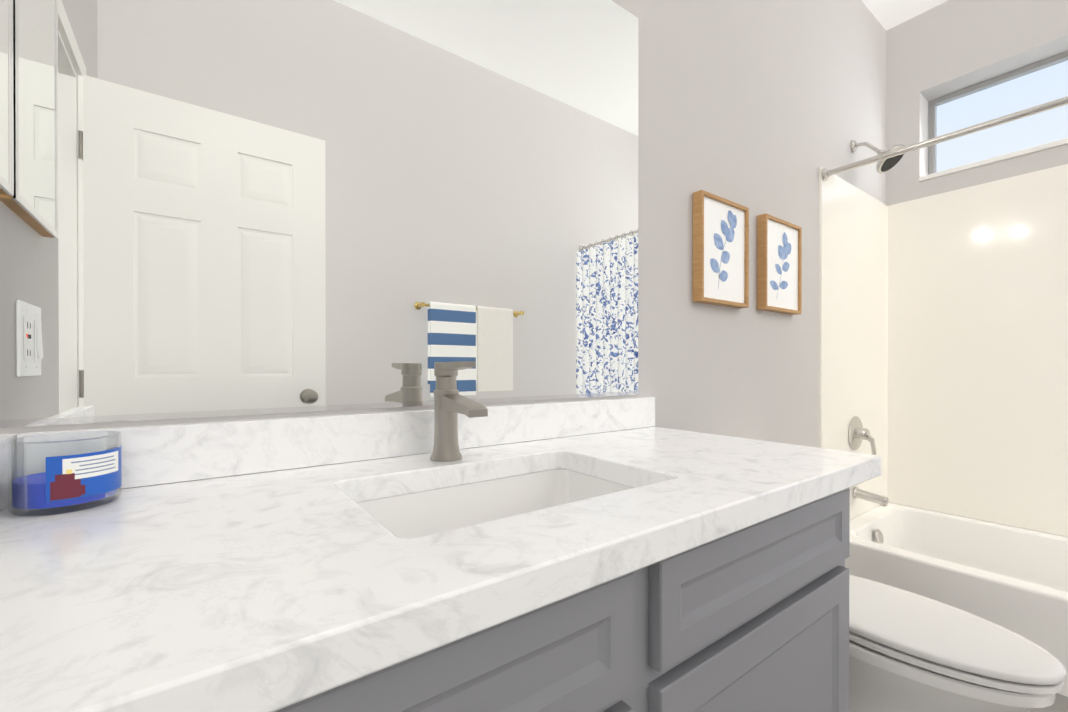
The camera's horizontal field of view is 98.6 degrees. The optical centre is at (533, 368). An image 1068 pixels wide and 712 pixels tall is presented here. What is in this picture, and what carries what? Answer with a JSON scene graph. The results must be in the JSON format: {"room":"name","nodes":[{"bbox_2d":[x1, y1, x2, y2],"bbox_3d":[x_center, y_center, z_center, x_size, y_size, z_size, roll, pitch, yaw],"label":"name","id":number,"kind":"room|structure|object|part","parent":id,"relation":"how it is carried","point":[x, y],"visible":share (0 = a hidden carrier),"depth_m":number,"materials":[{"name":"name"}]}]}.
{"room":"bathroom","nodes":[
{"label":"bathroom","id":0,"kind":"room"},
{"bbox_2d":[0,434,15,508],"bbox_3d":[-0.531,0.131,0.381,0.020,0.088,0.578,0,0,-36],"label":"backsplash","id":1,"kind":"structure","parent":0,"relation":"attached to","point":[4,438],"depth_m":0.58,"materials":[{"name":"white stone"}]},
{"bbox_2d":[16,397,654,488],"bbox_3d":[-0.165,0.129,0.997,1.296,0.088,0.021,0,0,-36],"label":"backsplash","id":2,"kind":"structure","parent":0,"relation":"attached to","point":[151,455],"depth_m":0.80,"materials":[{"name":"white stone"}]},
{"bbox_2d":[0,0,885,519],"bbox_3d":[0.498,-0.416,1.617,3.950,2.970,0.210,0,0,-36],"label":"wall","id":3,"kind":"structure","parent":0,"point":[214,208],"depth_m":0.94,"materials":[{"name":"grey paint"}]},
{"bbox_2d":[693,190,748,307],"bbox_3d":[0.650,-0.401,1.588,0.290,0.360,0.034,0,0,-36],"label":"picture frame","id":4,"kind":"object","parent":3,"relation":"attached to","point":[720,251],"visible":1,"depth_m":1.57,"materials":[{"name":"brown wood"}]},
{"bbox_2d":[757,213,801,314],"bbox_3d":[0.982,-0.407,1.832,0.295,0.360,0.034,0,0,-36],"label":"picture frame","id":5,"kind":"object","parent":3,"relation":"attached to","point":[779,265],"visible":1,"depth_m":1.81,"materials":[{"name":"brown wood"}]},
{"bbox_2d":[851,140,905,172],"bbox_3d":[1.665,-1.046,2.223,0.136,0.200,0.212,0,0,-36],"label":"shower head","id":6,"kind":"object","parent":3,"relation":"attached to","point":[885,165],"visible":0.77,"depth_m":2.20},
{"bbox_2d":[821,96,1067,180],"bbox_3d":[1.787,-0.876,1.434,0.056,0.056,1.604,0,0,-36],"label":"rail","id":7,"kind":"object","parent":3,"relation":"attached to","point":[827,173],"visible":1,"depth_m":1.72,"materials":[{"name":"silver metal"}]},
{"bbox_2d":[862,0,947,30],"bbox_3d":[1.038,-1.929,0.879,3.950,0.060,2.030,0,0,-36],"label":"ceiling","id":8,"kind":"structure","parent":0,"point":[888,14],"depth_m":2.43,"materials":[{"name":"white paint"}]},
{"bbox_2d":[886,0,1067,536],"bbox_3d":[2.547,-0.418,1.996,0.200,2.970,1.630,0,0,-36],"label":"wall","id":9,"kind":"structure","parent":0,"point":[946,48],"depth_m":2.36,"materials":[{"name":"grey paint"}]},
{"bbox_2d":[919,51,1067,181],"bbox_3d":[2.514,-1.245,2.019,0.204,0.483,1.248,0,0,-36],"label":"window","id":10,"kind":"structure","parent":9,"relation":"in","point":[987,84],"depth_m":2.34,"materials":[{"name":"silver metal"}]},
{"bbox_2d":[1028,693,1067,711],"bbox_3d":[1.038,1.101,0.889,3.950,0.060,2.030,0,0,-36],"label":"floor","id":11,"kind":"structure","parent":0,"point":[1060,704],"depth_m":1.45,"materials":[{"name":"tile"}]},
{"bbox_2d":[300,493,849,711],"bbox_3d":[-0.036,0.643,0.759,1.262,0.856,0.556,0,0,-36],"label":"bathroom vanity","id":12,"kind":"object","parent":11,"relation":"on","point":[758,620],"depth_m":0.59,"materials":[{"name":"grey wood"}]},
{"bbox_2d":[0,425,880,711],"bbox_3d":[-0.007,0.194,0.764,1.318,0.040,0.584,0,0,-36],"label":"countertop","id":13,"kind":"structure","parent":12,"relation":"on","point":[273,590],"depth_m":0.42,"materials":[{"name":"white stone"}]},
{"bbox_2d":[7,431,121,515],"bbox_3d":[-0.598,0.130,0.590,0.102,0.088,0.103,0,0,-36],"label":"candle","id":14,"kind":"object","parent":13,"relation":"on","point":[68,480],"visible":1,"depth_m":0.56,"materials":[{"name":"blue glass"}]},
{"bbox_2d":[424,361,491,460],"bbox_3d":[-0.142,0.080,0.851,0.061,0.187,0.157,0,0,-36],"label":"faucet","id":15,"kind":"object","parent":13,"relation":"on","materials":[{"name":"silver metal"}]},
{"bbox_2d":[348,461,643,536],"bbox_3d":[-0.037,0.282,0.727,0.520,0.160,0.360,0,0,-36],"label":"sink","id":16,"kind":"object","parent":13,"relation":"in","point":[445,502],"depth_m":0.86,"materials":[{"name":"white ceramic"}]},
{"bbox_2d":[819,164,1067,696],"bbox_3d":[2.119,0.078,1.683,0.860,1.980,1.627,0,0,-36],"label":"bathtub","id":17,"kind":"object","parent":11,"relation":"on","point":[943,353],"visible":0.94,"depth_m":2.24,"materials":[{"name":"white plastic"}]},
{"bbox_2d":[849,575,1065,711],"bbox_3d":[0.949,0.688,1.329,0.470,0.767,0.775,0,0,-36],"label":"toilet","id":18,"kind":"object","parent":11,"relation":"on","point":[910,651],"visible":0.35,"depth_m":1.12,"materials":[{"name":"white ceramic"}]},
{"bbox_3d":[1.015,0.702,1.239,0.352,0.020,0.542,0,0,-36],"label":"seat","id":19,"kind":"part","parent":18,"relation":"part of","materials":[{"name":"white plastic"}]},
{"bbox_3d":[-0.765,-0.412,0.338,0.400,2.970,0.370,0,0,-36],"label":"wall","id":20,"kind":"structure","parent":0,"visible":0},
{"bbox_2d":[0,0,13,195],"bbox_3d":[-0.627,-0.618,0.508,0.020,0.780,0.231,0,0,-36],"label":"mirrored medicine cabinet","id":21,"kind":"object","parent":20,"relation":"attached to","point":[6,113],"visible":1,"depth_m":0.59,"materials":[{"name":"silver metal"}]}
]}

